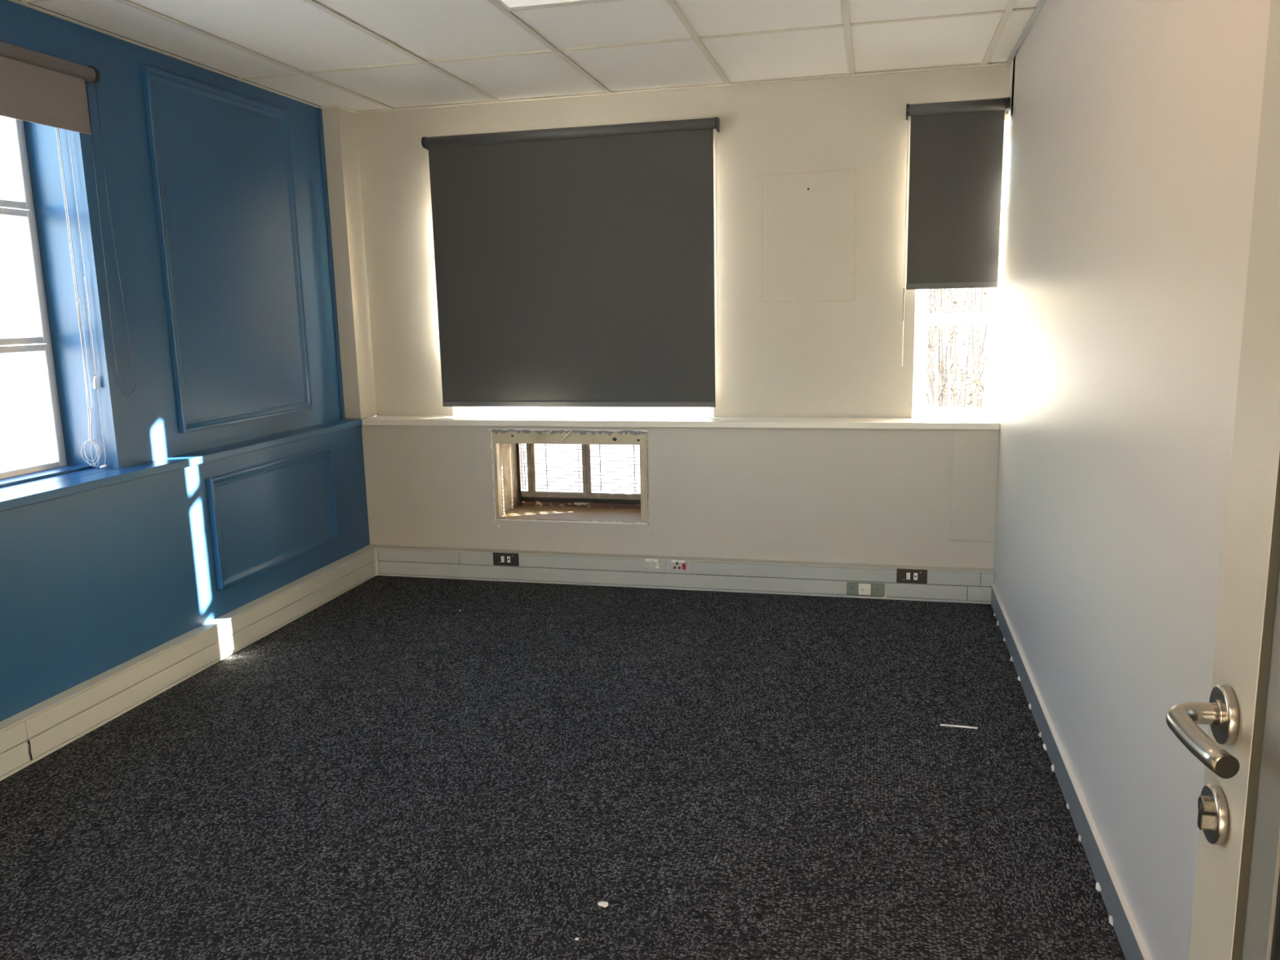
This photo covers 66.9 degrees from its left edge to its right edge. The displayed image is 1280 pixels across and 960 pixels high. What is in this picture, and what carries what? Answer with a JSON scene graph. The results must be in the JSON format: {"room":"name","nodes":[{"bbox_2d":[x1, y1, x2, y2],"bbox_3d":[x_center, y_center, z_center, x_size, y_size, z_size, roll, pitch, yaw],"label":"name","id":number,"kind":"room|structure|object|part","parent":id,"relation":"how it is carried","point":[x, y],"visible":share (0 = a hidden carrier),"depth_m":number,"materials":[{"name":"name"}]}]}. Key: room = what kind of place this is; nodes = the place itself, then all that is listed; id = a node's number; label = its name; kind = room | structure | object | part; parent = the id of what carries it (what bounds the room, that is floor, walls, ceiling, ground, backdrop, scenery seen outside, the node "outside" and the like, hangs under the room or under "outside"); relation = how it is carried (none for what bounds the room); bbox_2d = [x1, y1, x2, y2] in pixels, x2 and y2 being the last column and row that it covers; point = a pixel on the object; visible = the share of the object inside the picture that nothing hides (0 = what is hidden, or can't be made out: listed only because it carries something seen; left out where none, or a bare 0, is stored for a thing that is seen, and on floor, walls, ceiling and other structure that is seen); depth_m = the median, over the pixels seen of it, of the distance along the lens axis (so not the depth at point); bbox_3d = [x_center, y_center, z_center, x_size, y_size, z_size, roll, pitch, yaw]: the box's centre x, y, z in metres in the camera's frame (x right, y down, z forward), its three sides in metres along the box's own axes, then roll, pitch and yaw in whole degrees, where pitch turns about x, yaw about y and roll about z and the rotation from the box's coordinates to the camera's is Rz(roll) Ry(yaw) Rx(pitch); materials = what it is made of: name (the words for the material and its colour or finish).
{"room":"empty office room","nodes":[
{"label":"empty office room","id":0,"kind":"room"},
{"bbox_2d":[0,0,377,721],"bbox_3d":[-2.321,-0.389,3.321,0.434,2.706,5.420,1,10,13],"label":"wall","id":1,"kind":"structure","parent":0,"point":[234,474],"depth_m":4.13,"materials":[{"name":"blue paint"}]},
{"bbox_2d":[0,117,66,479],"bbox_3d":[-2.574,-0.618,3.018,0.055,1.457,1.725,1,10,13],"label":"window","id":2,"kind":"structure","parent":1,"relation":"in","point":[25,206],"depth_m":3.79,"materials":[{"name":"white paint"}]},
{"bbox_3d":[-2.444,-1.217,3.467,0.035,0.438,0.549,1,10,13],"label":"sash","id":3,"kind":"part","parent":2,"relation":"part of","materials":[{"name":"white paint"}]},
{"bbox_3d":[-2.433,-0.747,3.550,0.035,0.509,0.549,1,10,13],"label":"sash","id":4,"kind":"part","parent":2,"relation":"part of","materials":[{"name":"white paint"}]},
{"bbox_3d":[-2.422,-0.249,3.639,0.035,0.494,0.549,1,10,13],"label":"sash","id":5,"kind":"part","parent":2,"relation":"part of","materials":[{"name":"white paint"}]},
{"bbox_2d":[0,40,135,395],"bbox_3d":[-2.283,-0.786,2.888,0.095,1.239,1.897,1,10,13],"label":"roller blind","id":6,"kind":"object","parent":1,"relation":"attached to","point":[37,87],"visible":1,"depth_m":3.45,"materials":[{"name":"grey fabric"}]},
{"bbox_3d":[-2.045,-0.929,3.745,0.002,1.208,0.097,1,10,13],"label":"bead chain","id":7,"kind":"part","parent":6,"relation":"part of","materials":[{"name":"white plastic"}]},
{"bbox_2d":[55,127,100,466],"bbox_3d":[-2.214,-0.754,3.776,0.068,1.431,0.032,-2,10,-6],"label":"blind cord","id":8,"kind":"object","parent":1,"relation":"hanging from","point":[90,431],"visible":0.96,"depth_m":3.81,"materials":[{"name":"white plastic"}]},
{"bbox_2d":[67,129,107,468],"bbox_3d":[-2.171,-0.753,3.778,0.033,1.437,0.020,1,10,13],"label":"blind cord","id":9,"kind":"object","parent":1,"relation":"hanging from","point":[95,384],"visible":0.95,"depth_m":3.80,"materials":[{"name":"white plastic"}]},
{"bbox_3d":[-2.158,-0.054,3.900,0.029,0.019,0.012,0,10,5],"label":"cord","id":10,"kind":"part","parent":9,"relation":"part of","materials":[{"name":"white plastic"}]},
{"bbox_3d":[-2.017,-0.959,4.136,0.024,1.523,0.047,1,10,13],"label":"panel moulding","id":11,"kind":"part","parent":1,"relation":"part of","materials":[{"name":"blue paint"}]},
{"bbox_2d":[8,0,320,107],"bbox_3d":[-2.294,-1.590,2.932,0.020,0.004,4.870,1,10,13],"label":"trim","id":12,"kind":"structure","parent":1,"relation":"attached to","point":[29,6],"depth_m":4.01,"materials":[{"name":"beige"}]},
{"bbox_2d":[0,544,382,781],"bbox_3d":[-2.104,0.886,3.340,0.079,0.168,4.871,1,10,13],"label":"baseboard","id":13,"kind":"structure","parent":1,"relation":"attached to","point":[31,735],"depth_m":3.94,"materials":[{"name":"grey"}]},
{"bbox_3d":[-1.883,0.238,4.324,0.024,0.505,0.047,1,10,13],"label":"panel moulding","id":14,"kind":"part","parent":1,"relation":"part of","materials":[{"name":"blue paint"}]},
{"bbox_3d":[-1.920,-1.770,4.472,0.024,0.047,1.018,1,10,13],"label":"panel moulding","id":15,"kind":"part","parent":1,"relation":"part of","materials":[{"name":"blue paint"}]},
{"bbox_3d":[-1.887,-0.318,4.730,0.024,0.047,1.018,1,10,13],"label":"panel moulding","id":16,"kind":"part","parent":1,"relation":"part of","materials":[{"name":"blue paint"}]},
{"bbox_3d":[-1.778,-0.070,4.736,0.024,0.047,0.994,1,10,13],"label":"panel moulding","id":17,"kind":"part","parent":1,"relation":"part of","materials":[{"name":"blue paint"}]},
{"bbox_3d":[-1.768,0.381,4.817,0.024,0.047,0.994,1,10,13],"label":"panel moulding","id":18,"kind":"part","parent":1,"relation":"part of","materials":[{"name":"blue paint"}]},
{"bbox_3d":[-1.790,-1.129,5.065,0.024,1.523,0.047,1,10,13],"label":"panel moulding","id":19,"kind":"part","parent":1,"relation":"part of","materials":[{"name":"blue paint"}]},
{"bbox_3d":[-1.662,0.072,5.229,0.024,0.505,0.047,1,10,13],"label":"panel moulding","id":20,"kind":"part","parent":1,"relation":"part of","materials":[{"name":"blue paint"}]},
{"bbox_2d":[320,105,376,418],"bbox_3d":[-1.615,-1.271,5.595,0.112,1.797,0.430,1,10,13],"label":"column","id":21,"kind":"structure","parent":1,"relation":"attached to","point":[340,125],"depth_m":5.43,"materials":[{"name":"beige paint"}]},
{"bbox_2d":[20,0,1039,111],"bbox_3d":[-0.687,-1.275,0.440,5.100,0.184,10.000,1,10,13],"label":"ceiling","id":22,"kind":"structure","parent":0,"point":[353,55],"depth_m":4.06,"materials":[{"name":"white tile"}]},
{"bbox_2d":[495,0,603,9],"bbox_3d":[-0.276,-1.704,3.268,0.599,0.013,0.589,1,10,13],"label":"recessed light","id":23,"kind":"object","parent":22,"relation":"in","point":[507,4],"visible":1,"depth_m":3.55,"materials":[{"name":"white paint"}]},
{"bbox_2d":[501,0,576,7],"bbox_3d":[-0.276,-1.704,3.268,0.559,0.008,0.549,1,10,13],"label":"diffuser","id":24,"kind":"object","parent":23,"relation":"attached to","point":[505,3],"depth_m":3.55,"materials":[{"name":"white plastic"}]},
{"bbox_2d":[0,575,1125,959],"bbox_3d":[-0.625,1.469,0.928,5.100,0.200,10.000,1,10,13],"label":"floor","id":25,"kind":"structure","parent":0,"point":[379,774],"depth_m":3.01,"materials":[{"name":"black carpet"}]},
{"bbox_2d":[597,901,608,907],"bbox_3d":[-0.094,1.078,2.465,0.028,0.009,0.018,1,10,13],"label":"flake","id":26,"kind":"object","parent":25,"relation":"on","point":[603,904],"visible":1,"depth_m":2.46,"materials":[{"name":"white"}]},
{"bbox_2d":[940,724,977,728],"bbox_3d":[1.134,0.874,3.446,0.128,0.010,0.018,3,11,23],"label":"plastic offcut","id":27,"kind":"object","parent":25,"relation":"on","point":[946,725],"visible":1,"depth_m":3.45,"materials":[{"name":"white plastic"}]},
{"bbox_2d":[355,64,1010,568],"bbox_3d":[0.481,-0.779,5.162,5.010,2.706,0.456,1,10,13],"label":"wall","id":28,"kind":"structure","parent":0,"point":[816,450],"depth_m":5.04,"materials":[{"name":"beige paint"}]},
{"bbox_2d":[493,552,519,565],"bbox_3d":[-0.749,0.442,5.403,0.151,0.072,0.009,1,10,13],"label":"socket","id":29,"kind":"object","parent":28,"relation":"attached to","point":[499,558],"visible":1,"depth_m":5.40,"materials":[{"name":"grey plastic"}]},
{"bbox_2d":[421,116,719,407],"bbox_3d":[-0.374,-1.130,5.234,1.618,1.473,0.092,1,10,13],"label":"roller blind","id":30,"kind":"object","parent":28,"relation":"attached to","point":[575,266],"visible":1,"depth_m":5.21,"materials":[{"name":"grey fabric"}]},
{"bbox_3d":[0.399,-1.178,5.020,0.003,1.237,0.025,2,11,19],"label":"bead chain","id":31,"kind":"part","parent":30,"relation":"part of","materials":[{"name":"white plastic"}]},
{"bbox_2d":[488,407,688,531],"bbox_3d":[-0.267,-0.402,5.689,0.945,1.400,0.956,1,10,13],"label":"window","id":32,"kind":"structure","parent":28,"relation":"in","point":[513,502],"depth_m":5.57,"materials":[{"name":"beige paint"}]},
{"bbox_3d":[-0.715,-0.110,5.741,0.022,0.477,0.050,1,10,13],"label":"edge post","id":33,"kind":"part","parent":32,"relation":"part of","materials":[{"name":"black plastic"}]},
{"bbox_3d":[-0.298,0.145,5.698,0.862,0.031,0.038,1,10,13],"label":"rail","id":34,"kind":"part","parent":32,"relation":"part of","materials":[{"name":"red wood"}]},
{"bbox_3d":[-0.299,0.090,5.676,0.857,0.032,0.030,1,10,13],"label":"rail","id":35,"kind":"part","parent":32,"relation":"part of","materials":[{"name":"grey wood"}]},
{"bbox_2d":[521,443,640,493],"bbox_3d":[-0.298,-0.134,5.651,0.832,0.418,0.050,1,10,13],"label":"grille","id":36,"kind":"object","parent":32,"relation":"attached to","point":[586,464],"depth_m":5.68,"materials":[{"name":"white metal"}]},
{"bbox_2d":[465,406,713,413],"bbox_3d":[-0.305,-1.070,5.500,1.518,1.377,0.068,1,10,13],"label":"window","id":37,"kind":"structure","parent":28,"relation":"in","point":[468,409],"depth_m":5.61,"materials":[{"name":"white paint"}]},
{"bbox_3d":[-0.768,-0.644,5.690,0.484,0.488,0.035,1,10,13],"label":"sash","id":38,"kind":"part","parent":37,"relation":"part of","materials":[{"name":"white paint"}]},
{"bbox_3d":[-0.296,-0.634,5.577,0.484,0.488,0.035,1,10,13],"label":"sash","id":39,"kind":"part","parent":37,"relation":"part of","materials":[{"name":"white paint"}]},
{"bbox_3d":[0.177,-0.625,5.463,0.484,0.488,0.035,1,10,13],"label":"sash","id":40,"kind":"part","parent":37,"relation":"part of","materials":[{"name":"white paint"}]},
{"bbox_2d":[640,559,666,573],"bbox_3d":[0.069,0.461,5.207,0.143,0.073,0.009,1,10,13],"label":"power socket","id":41,"kind":"object","parent":28,"relation":"attached to","point":[646,565],"visible":1,"depth_m":5.21,"materials":[{"name":"white plastic"}]},
{"bbox_2d":[320,61,1006,113],"bbox_3d":[0.009,-2.007,4.923,3.554,0.028,0.202,1,10,13],"label":"trim","id":42,"kind":"structure","parent":28,"relation":"attached to","point":[1004,62],"depth_m":4.96,"materials":[{"name":"beige"}]},
{"bbox_2d":[666,560,692,573],"bbox_3d":[0.209,0.464,5.174,0.143,0.073,0.009,1,10,13],"label":"power socket","id":43,"kind":"object","parent":28,"relation":"attached to","point":[681,566],"visible":1,"depth_m":5.17,"materials":[{"name":"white plastic"}]},
{"bbox_3d":[0.601,-0.323,5.211,4.381,0.032,0.446,1,10,13],"label":"window sill","id":44,"kind":"part","parent":28,"relation":"part of","materials":[{"name":"beige paint"}]},
{"bbox_2d":[377,545,994,604],"bbox_3d":[0.129,0.499,5.237,3.364,0.166,0.064,1,10,13],"label":"baseboard","id":45,"kind":"structure","parent":28,"relation":"attached to","point":[946,584],"depth_m":5.17,"materials":[{"name":"grey plastic"}]},
{"bbox_2d":[846,582,887,598],"bbox_3d":[1.159,0.559,4.955,0.200,0.077,0.020,1,10,13],"label":"socket","id":46,"kind":"object","parent":28,"relation":"attached to","point":[862,588],"visible":1,"depth_m":4.95,"materials":[{"name":"grey plastic"}]},
{"bbox_2d":[896,568,927,583],"bbox_3d":[1.373,0.486,4.895,0.148,0.072,0.009,1,10,13],"label":"socket","id":47,"kind":"object","parent":28,"relation":"attached to","point":[903,575],"visible":1,"depth_m":4.89,"materials":[{"name":"grey plastic"}]},
{"bbox_2d":[911,126,1010,414],"bbox_3d":[2.094,-1.048,4.901,1.362,1.437,0.090,1,10,13],"label":"window","id":48,"kind":"structure","parent":28,"relation":"in","point":[922,295],"depth_m":5.05,"materials":[{"name":"white paint"}]},
{"bbox_2d":[902,97,1009,365],"bbox_3d":[1.534,-1.195,4.758,0.470,1.262,0.092,1,10,13],"label":"roller blind","id":49,"kind":"object","parent":48,"relation":"attached to","point":[957,147],"visible":1,"depth_m":4.71,"materials":[{"name":"grey fabric"}]},
{"bbox_3d":[1.313,-1.172,4.798,0.003,1.212,0.025,2,11,19],"label":"bead chain","id":50,"kind":"part","parent":49,"relation":"part of","materials":[{"name":"white plastic"}]},
{"bbox_3d":[1.675,-0.597,5.104,0.378,0.493,0.035,1,10,13],"label":"sash","id":51,"kind":"part","parent":48,"relation":"part of","materials":[{"name":"white paint"}]},
{"bbox_3d":[1.664,-1.099,5.015,0.378,0.523,0.035,1,10,13],"label":"sash","id":52,"kind":"part","parent":48,"relation":"part of","materials":[{"name":"white paint"}]},
{"bbox_3d":[2.102,-0.588,5.002,0.496,0.493,0.035,1,10,13],"label":"sash","id":53,"kind":"part","parent":48,"relation":"part of","materials":[{"name":"white paint"}]},
{"bbox_3d":[2.091,-1.090,4.912,0.496,0.523,0.035,1,10,13],"label":"sash","id":54,"kind":"part","parent":48,"relation":"part of","materials":[{"name":"white paint"}]},
{"bbox_3d":[1.654,-1.547,4.935,0.378,0.383,0.035,1,10,13],"label":"sash","id":55,"kind":"part","parent":48,"relation":"part of","materials":[{"name":"white paint"}]},
{"bbox_3d":[2.081,-1.538,4.833,0.496,0.383,0.035,1,10,13],"label":"sash","id":56,"kind":"part","parent":48,"relation":"part of","materials":[{"name":"white paint"}]},
{"bbox_3d":[1.658,0.029,4.809,0.212,0.564,0.007,1,10,13],"label":"access panel","id":57,"kind":"part","parent":28,"relation":"part of","materials":[{"name":"beige paint"}]},
{"bbox_2d":[993,0,1271,959],"bbox_3d":[1.234,-0.294,2.342,0.100,2.706,5.170,1,10,13],"label":"wall","id":58,"kind":"structure","parent":0,"point":[1135,132],"depth_m":2.33,"materials":[{"name":"white paint"}]},
{"bbox_2d":[1005,0,1046,65],"bbox_3d":[1.161,-1.546,2.193,0.022,0.030,5.050,1,10,13],"label":"trim","id":59,"kind":"structure","parent":58,"relation":"attached to","point":[1042,2],"depth_m":4.03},
{"bbox_2d":[991,584,1151,959],"bbox_3d":[1.189,0.993,2.524,0.022,0.109,4.806,1,10,13],"label":"baseboard","id":60,"kind":"structure","parent":58,"relation":"attached to","point":[1133,946],"depth_m":2.75,"materials":[{"name":"grey"}]},
{"bbox_3d":[-1.129,0.152,0.359,3.554,2.626,0.060,1,10,13],"label":"wall","id":61,"kind":"structure","parent":0,"visible":0},
{"bbox_2d":[1165,0,1279,959],"bbox_3d":[0.430,0.360,0.520,0.097,2.060,0.850,1,10,13],"label":"door","id":62,"kind":"structure","parent":61,"relation":"in","point":[1236,914],"depth_m":0.82,"materials":[{"name":"grey paint"}]},
{"bbox_3d":[0.481,0.217,0.821,0.049,0.020,0.120,1,10,13],"label":"lever","id":63,"kind":"part","parent":62,"relation":"part of","materials":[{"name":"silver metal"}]},
{"bbox_3d":[0.519,0.209,0.863,0.010,0.052,0.052,1,10,13],"label":"handle","id":64,"kind":"part","parent":62,"relation":"part of","materials":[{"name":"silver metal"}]},
{"label":"outside","id":65,"kind":"structure","parent":0,"visible":0},
{"bbox_2d":[0,336,988,471],"bbox_3d":[5.522,0.346,35.292,280.000,0.300,300.000,1,10,13],"label":"ground","id":66,"kind":"structure","parent":65,"point":[47,449],"depth_m":50.65,"materials":[{"name":"white"}]},
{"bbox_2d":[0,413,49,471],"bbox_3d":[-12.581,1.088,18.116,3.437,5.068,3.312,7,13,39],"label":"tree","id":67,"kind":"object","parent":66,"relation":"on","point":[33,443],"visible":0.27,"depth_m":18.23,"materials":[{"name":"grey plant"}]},
{"bbox_2d":[0,313,50,446],"bbox_3d":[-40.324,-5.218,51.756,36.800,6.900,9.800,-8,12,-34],"label":"window pane","id":68,"kind":"structure","parent":66,"relation":"on","point":[21,387],"depth_m":51.41,"materials":[{"name":"white"}]},
{"bbox_3d":[-32.954,-6.209,51.093,0.300,0.520,0.040,-8,12,-34],"label":"pane","id":69,"kind":"part","parent":68,"relation":"part of","materials":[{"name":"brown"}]},
{"bbox_3d":[-32.938,-5.500,51.219,0.300,0.520,0.040,-8,12,-34],"label":"pane","id":70,"kind":"part","parent":68,"relation":"part of","materials":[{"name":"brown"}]},
{"bbox_3d":[-32.895,-3.551,51.566,0.300,0.520,0.040,-8,12,-34],"label":"pane","id":71,"kind":"part","parent":68,"relation":"part of","materials":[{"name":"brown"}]},
{"bbox_3d":[-32.879,-2.843,51.692,0.300,0.520,0.040,-8,12,-34],"label":"pane","id":72,"kind":"part","parent":68,"relation":"part of","materials":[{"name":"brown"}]},
{"bbox_3d":[-32.558,-6.265,51.358,0.300,0.520,0.040,-8,12,-34],"label":"pane","id":73,"kind":"part","parent":68,"relation":"part of","materials":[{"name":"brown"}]},
{"bbox_3d":[-32.542,-5.556,51.484,0.300,0.520,0.040,-8,12,-34],"label":"pane","id":74,"kind":"part","parent":68,"relation":"part of","materials":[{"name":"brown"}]},
{"bbox_3d":[-32.499,-3.608,51.831,0.300,0.520,0.040,-8,12,-34],"label":"pane","id":75,"kind":"part","parent":68,"relation":"part of","materials":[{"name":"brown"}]},
{"bbox_3d":[-32.483,-2.899,51.957,0.300,0.520,0.040,-8,12,-34],"label":"pane","id":76,"kind":"part","parent":68,"relation":"part of","materials":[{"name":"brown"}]},
{"bbox_3d":[-32.162,-6.321,51.623,0.300,0.520,0.040,-8,12,-34],"label":"pane","id":77,"kind":"part","parent":68,"relation":"part of","materials":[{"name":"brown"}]},
{"bbox_3d":[-32.146,-5.613,51.749,0.300,0.520,0.040,-8,12,-34],"label":"pane","id":78,"kind":"part","parent":68,"relation":"part of","materials":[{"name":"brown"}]},
{"bbox_3d":[-32.103,-3.664,52.096,0.300,0.520,0.040,-8,12,-34],"label":"pane","id":79,"kind":"part","parent":68,"relation":"part of","materials":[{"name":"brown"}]},
{"bbox_3d":[-32.087,-2.955,52.222,0.300,0.520,0.040,-8,12,-34],"label":"pane","id":80,"kind":"part","parent":68,"relation":"part of","materials":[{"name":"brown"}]},
{"bbox_2d":[521,443,640,493],"bbox_3d":[1.489,-1.074,42.808,16.600,0.040,19.000,1,10,13],"label":"window pane","id":81,"kind":"object","parent":66,"relation":"on","point":[556,448],"visible":0.02,"depth_m":39.93,"materials":[{"name":"glass"}]},
{"bbox_2d":[922,287,999,407],"bbox_3d":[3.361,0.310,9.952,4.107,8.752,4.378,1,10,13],"label":"window pane","id":82,"kind":"object","parent":66,"relation":"on","point":[934,381],"visible":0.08,"depth_m":9.02,"materials":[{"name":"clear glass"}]},
{"bbox_2d":[924,213,1002,407],"bbox_3d":[5.610,-1.730,15.822,7.251,10.612,7.479,1,10,13],"label":"tree","id":83,"kind":"object","parent":66,"relation":"on","point":[984,354],"visible":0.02,"depth_m":15.29,"materials":[{"name":"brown plant"}]}
]}

